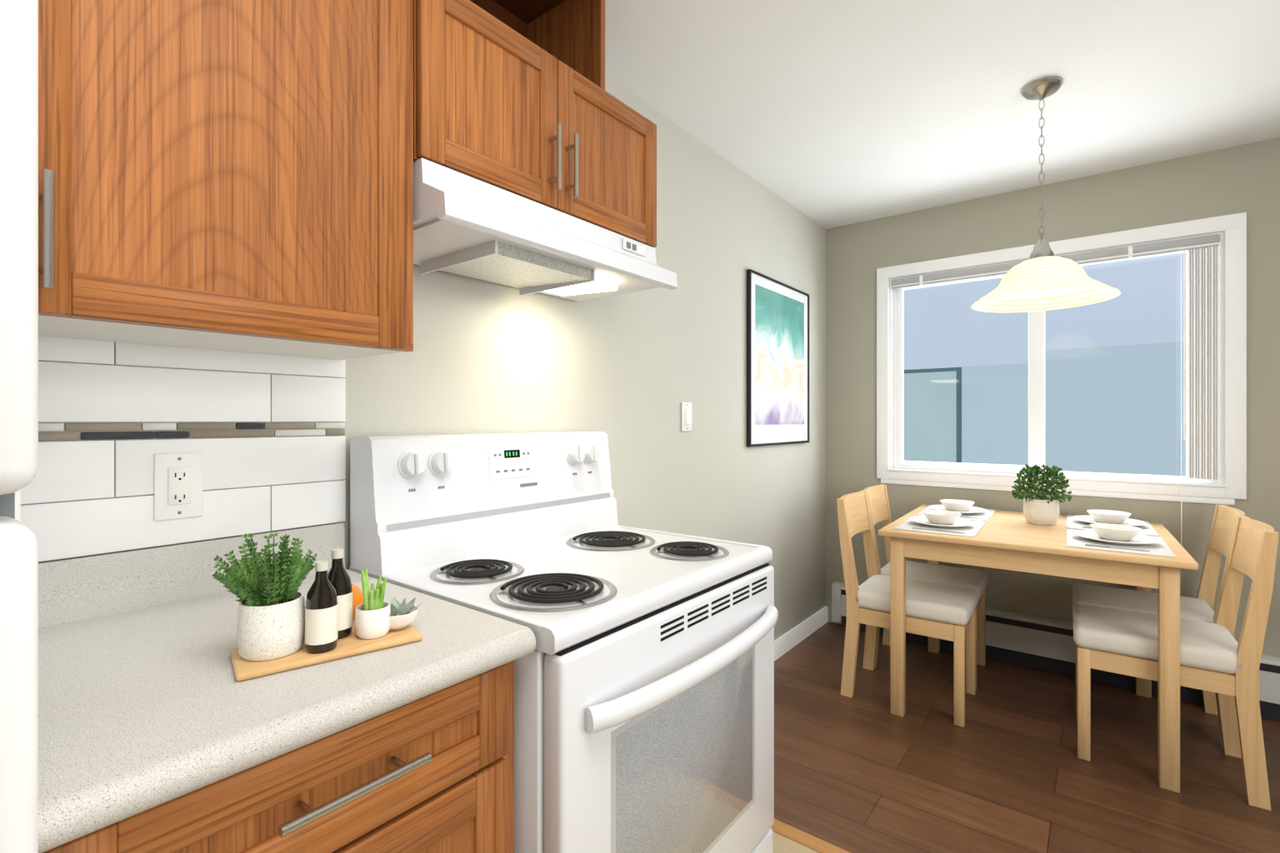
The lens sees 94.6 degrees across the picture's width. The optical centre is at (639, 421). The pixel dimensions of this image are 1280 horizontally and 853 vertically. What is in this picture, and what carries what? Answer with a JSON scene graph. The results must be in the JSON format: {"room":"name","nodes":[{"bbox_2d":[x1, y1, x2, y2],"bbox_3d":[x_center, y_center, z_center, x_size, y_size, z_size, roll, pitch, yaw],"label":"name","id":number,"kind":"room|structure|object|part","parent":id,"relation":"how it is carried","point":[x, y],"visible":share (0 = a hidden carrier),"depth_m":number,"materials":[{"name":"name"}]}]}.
{"room":"kitchen","nodes":[
{"label":"kitchen","id":0,"kind":"room"},
{"bbox_2d":[40,75,825,640],"bbox_3d":[-0.794,0.026,1.260,0.120,2.427,6.452,0,0,38],"label":"wall","id":1,"kind":"structure","parent":0,"point":[630,372],"depth_m":2.33,"materials":[{"name":"beige paint"}]},
{"bbox_2d":[20,335,345,562],"bbox_3d":[-0.834,0.040,1.099,0.012,0.370,0.564,0,0,38],"label":"tile backsplash","id":2,"kind":"structure","parent":1,"relation":"attached to","point":[264,434],"depth_m":1.08,"materials":[{"name":"white tile"}]},
{"bbox_2d":[154,452,202,521],"bbox_3d":[-0.839,0.118,1.076,0.009,0.120,0.072,0,0,38],"label":"outlet","id":3,"kind":"object","parent":2,"relation":"attached to","point":[177,486],"visible":1,"depth_m":1.07,"materials":[{"name":"white plastic"}]},
{"bbox_2d":[38,0,413,359],"bbox_3d":[-0.701,-0.597,0.989,0.357,0.927,0.555,0,0,38],"label":"upper cabinet","id":4,"kind":"object","parent":1,"relation":"attached to","point":[230,175],"visible":1,"depth_m":0.89,"materials":[{"name":"brown wood"}]},
{"bbox_2d":[413,0,656,247],"bbox_3d":[-0.294,-0.845,1.509,0.358,0.680,0.761,0,0,38],"label":"upper cabinet","id":5,"kind":"object","parent":1,"relation":"attached to","point":[514,97],"visible":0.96,"depth_m":1.37,"materials":[{"name":"brown wood"}]},
{"bbox_2d":[413,158,677,301],"bbox_3d":[-0.280,-0.428,1.499,0.394,0.150,0.752,0,0,38],"label":"range hood","id":6,"kind":"object","parent":5,"relation":"attached to","point":[467,226],"visible":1,"depth_m":1.34,"materials":[{"name":"white metal"}]},
{"bbox_2d":[681,402,691,431],"bbox_3d":[0.194,-0.017,2.417,0.012,0.118,0.072,0,0,38],"label":"switch plate","id":7,"kind":"object","parent":1,"relation":"attached to","point":[686,417],"visible":1,"depth_m":2.41,"materials":[{"name":"white plastic"}]},
{"bbox_2d":[746,269,809,447],"bbox_3d":[0.742,-0.301,3.113,0.019,0.850,0.727,0,0,38],"label":"framed art","id":8,"kind":"object","parent":1,"relation":"attached to","point":[777,362],"visible":1,"depth_m":3.06,"materials":[{"name":"black"}]},
{"bbox_2d":[774,606,828,661],"bbox_3d":[0.485,1.193,2.792,0.014,0.094,2.181,0,0,38],"label":"baseboard","id":9,"kind":"structure","parent":1,"relation":"attached to","point":[792,638],"depth_m":3.31,"materials":[{"name":"white wood"}]},
{"bbox_2d":[770,819,850,852],"bbox_3d":[1.316,1.266,1.104,3.640,0.069,0.050,0,0,38],"label":"trim","id":10,"kind":"structure","parent":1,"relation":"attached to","point":[805,839],"depth_m":1.74,"materials":[{"name":"brown wood"}]},
{"bbox_2d":[772,831,819,852],"bbox_3d":[-0.043,1.270,-0.639,3.640,0.060,4.380,0,0,38],"label":"floor","id":11,"kind":"structure","parent":0,"point":[782,844],"depth_m":1.72,"materials":[{"name":"beige tile"}]},
{"bbox_2d":[0,0,38,852],"bbox_3d":[-0.919,0.390,0.319,0.780,1.700,0.761,0,0,38],"label":"fridge","id":12,"kind":"object","parent":11,"relation":"on","point":[18,418],"visible":1,"depth_m":0.39,"materials":[{"name":"white metal"}]},
{"bbox_2d":[38,522,535,852],"bbox_3d":[-0.584,0.733,0.899,0.651,1.014,0.556,0,0,38],"label":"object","id":13,"kind":"object","parent":11,"relation":"on","point":[162,729],"depth_m":0.75,"materials":[{"name":"brown wood"}]},
{"bbox_2d":[230,624,422,681],"bbox_3d":[-0.445,0.321,0.847,0.230,0.010,0.110,0,0,-38],"label":"bamboo tray","id":14,"kind":"object","parent":13,"relation":"on","point":[352,644],"visible":0.67,"depth_m":0.80,"materials":[{"name":"beige wood"}]},
{"bbox_2d":[211,532,316,661],"bbox_3d":[-0.507,0.232,0.805,0.130,0.165,0.141,0,0,38],"label":"fern","id":15,"kind":"object","parent":14,"relation":"on","point":[271,618],"visible":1,"depth_m":0.79,"materials":[{"name":"green plant"}]},
{"bbox_2d":[305,560,337,654],"bbox_3d":[-0.440,0.255,0.817,0.040,0.120,0.040,0,0,38],"label":"oil bottle","id":16,"kind":"object","parent":14,"relation":"on","point":[321,622],"visible":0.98,"depth_m":0.80,"materials":[{"name":"black glass"}]},
{"bbox_2d":[327,548,352,639],"bbox_3d":[-0.444,0.252,0.868,0.040,0.126,0.040,0,0,38],"label":"oil bottle","id":17,"kind":"object","parent":14,"relation":"on","point":[339,577],"visible":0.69,"depth_m":0.86,"materials":[{"name":"black glass"}]},
{"bbox_2d":[351,583,363,621],"bbox_3d":[-0.476,0.291,0.941,0.068,0.068,0.068,0,0,38],"label":"fruit","id":18,"kind":"object","parent":14,"relation":"on","point":[357,598],"visible":0.15,"depth_m":0.93,"materials":[{"name":"orange food"}]},
{"bbox_2d":[355,568,390,639],"bbox_3d":[-0.394,0.266,0.872,0.049,0.098,0.049,0,0,38],"label":"succulent pot","id":19,"kind":"object","parent":14,"relation":"on","point":[372,617],"visible":1,"depth_m":0.86,"materials":[{"name":"white ceramic"}]},
{"bbox_2d":[387,597,423,630],"bbox_3d":[-0.371,0.295,0.902,0.076,0.040,0.078,0,0,38],"label":"succulent bowl","id":20,"kind":"object","parent":14,"relation":"on","point":[403,614],"visible":0.71,"depth_m":0.89,"materials":[{"name":"white ceramic"}]},
{"bbox_2d":[349,431,778,852],"bbox_3d":[-0.121,0.637,1.385,0.728,1.206,0.764,0,0,38],"label":"range","id":21,"kind":"object","parent":11,"relation":"on","point":[644,697],"visible":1,"depth_m":1.25,"materials":[{"name":"white metal"}]},
{"bbox_2d":[605,0,1279,229],"bbox_3d":[0.594,-1.237,0.178,3.640,0.100,6.452,0,0,38],"label":"ceiling","id":22,"kind":"structure","parent":0,"point":[827,114],"depth_m":2.10,"materials":[{"name":"paint"}]},
{"bbox_2d":[971,76,1120,312],"bbox_3d":[1.425,-0.805,2.096,0.436,0.762,0.436,0,0,38],"label":"pendant lamp","id":23,"kind":"object","parent":22,"relation":"hanging from","point":[1042,278],"visible":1,"depth_m":2.07,"materials":[{"name":"white glass"}]},
{"bbox_2d":[774,621,1279,852],"bbox_3d":[1.953,1.270,1.921,3.640,0.060,2.032,0,0,38],"label":"floor","id":24,"kind":"structure","parent":0,"point":[1005,769],"depth_m":2.11,"materials":[{"name":"brown wood"}]},
{"bbox_2d":[836,490,978,727],"bbox_3d":[1.215,0.797,2.691,0.546,0.885,0.404,0,0,38],"label":"chair","id":25,"kind":"object","parent":24,"relation":"on","point":[938,611],"visible":0.96,"depth_m":2.64,"materials":[{"name":"brown wood"}]},
{"bbox_2d":[863,484,988,691],"bbox_3d":[1.444,0.797,3.007,0.546,0.885,0.404,0,0,38],"label":"chair","id":26,"kind":"object","parent":24,"relation":"on","point":[879,508],"visible":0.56,"depth_m":2.99,"materials":[{"name":"brown wood"}]},
{"bbox_2d":[878,505,1198,793],"bbox_3d":[1.683,0.850,2.586,1.024,0.780,0.989,0,0,38],"label":"dining table","id":27,"kind":"object","parent":24,"relation":"on","point":[1010,540],"visible":0.75,"depth_m":2.21,"materials":[{"name":"brown wood"}]},
{"bbox_2d":[894,510,985,537],"bbox_3d":[1.322,0.431,2.592,0.314,0.057,0.430,0,0,38],"label":"place setting","id":28,"kind":"object","parent":27,"relation":"on","point":[947,522],"visible":1,"depth_m":2.54,"materials":[{"name":"white ceramic"}]},
{"bbox_2d":[915,499,995,521],"bbox_3d":[1.586,0.431,2.956,0.314,0.057,0.430,0,0,38],"label":"place setting","id":29,"kind":"object","parent":27,"relation":"on","point":[967,510],"visible":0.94,"depth_m":2.91,"materials":[{"name":"white ceramic"}]},
{"bbox_2d":[1011,464,1072,525],"bbox_3d":[1.800,0.326,2.653,0.228,0.267,0.231,0,0,38],"label":"potted plant","id":30,"kind":"object","parent":27,"relation":"on","point":[1041,510],"visible":1,"depth_m":2.62,"materials":[{"name":"plant"}]},
{"bbox_2d":[1066,510,1159,536],"bbox_3d":[2.068,0.431,2.607,0.314,0.057,0.430,0,0,38],"label":"place setting","id":31,"kind":"object","parent":27,"relation":"on","point":[1085,522],"visible":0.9,"depth_m":2.58,"materials":[{"name":"white ceramic"}]},
{"bbox_2d":[1066,523,1176,557],"bbox_3d":[1.804,0.431,2.243,0.314,0.057,0.430,0,0,38],"label":"place setting","id":32,"kind":"object","parent":27,"relation":"on","point":[1117,537],"visible":1,"depth_m":2.19,"materials":[{"name":"white ceramic"}]},
{"bbox_2d":[1072,504,1248,749],"bbox_3d":[2.155,0.797,2.492,0.546,0.885,0.404,0,0,38],"label":"chair","id":33,"kind":"object","parent":24,"relation":"on","point":[1199,607],"visible":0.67,"depth_m":2.49,"materials":[{"name":"brown wood"}]},
{"bbox_2d":[1072,516,1279,810],"bbox_3d":[1.926,0.797,2.176,0.546,0.885,0.404,0,0,38],"label":"chair","id":34,"kind":"object","parent":24,"relation":"on","point":[1220,661],"visible":0.96,"depth_m":2.06,"materials":[{"name":"brown wood"}]},
{"bbox_2d":[825,137,1279,657],"bbox_3d":[2.534,0.026,2.668,3.400,2.427,0.140,0,0,38],"label":"wall","id":35,"kind":"structure","parent":0,"point":[1237,179],"depth_m":2.93,"materials":[{"name":"beige paint"}]},
{"bbox_2d":[831,581,1279,721],"bbox_3d":[2.474,1.110,2.582,3.290,0.256,0.067,0,0,38],"label":"baseboard heater","id":36,"kind":"object","parent":35,"relation":"attached to","point":[1037,642],"visible":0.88,"depth_m":2.93,"materials":[{"name":"white metal"}]},
{"bbox_2d":[876,212,1246,504],"bbox_3d":[2.015,-0.264,3.025,1.523,1.254,0.134,0,0,38],"label":"window","id":37,"kind":"structure","parent":35,"relation":"in","point":[1229,487],"depth_m":2.90,"materials":[{"name":"white"}]},
{"bbox_2d":[891,234,1219,544],"bbox_3d":[1.990,-0.114,2.993,1.359,1.398,0.060,0,0,38],"label":"window blind","id":38,"kind":"object","parent":37,"relation":"attached to","point":[1202,357],"visible":0.88,"depth_m":2.61,"materials":[{"name":"grey plastic"}]},
{"bbox_3d":[2.027,-0.269,3.041,1.366,1.086,0.064,0,0,38],"label":"window frame vinyl","id":39,"kind":"part","parent":37,"relation":"part of","materials":[{"name":"white plastic"}]},
{"label":"outside","id":40,"kind":"structure","parent":0,"visible":0},
{"bbox_2d":[903,252,1186,476],"bbox_3d":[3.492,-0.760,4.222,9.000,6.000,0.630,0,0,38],"label":"window glass","id":41,"kind":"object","parent":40,"point":[1006,402],"depth_m":4.44,"materials":[{"name":"clear glass"}]}
]}

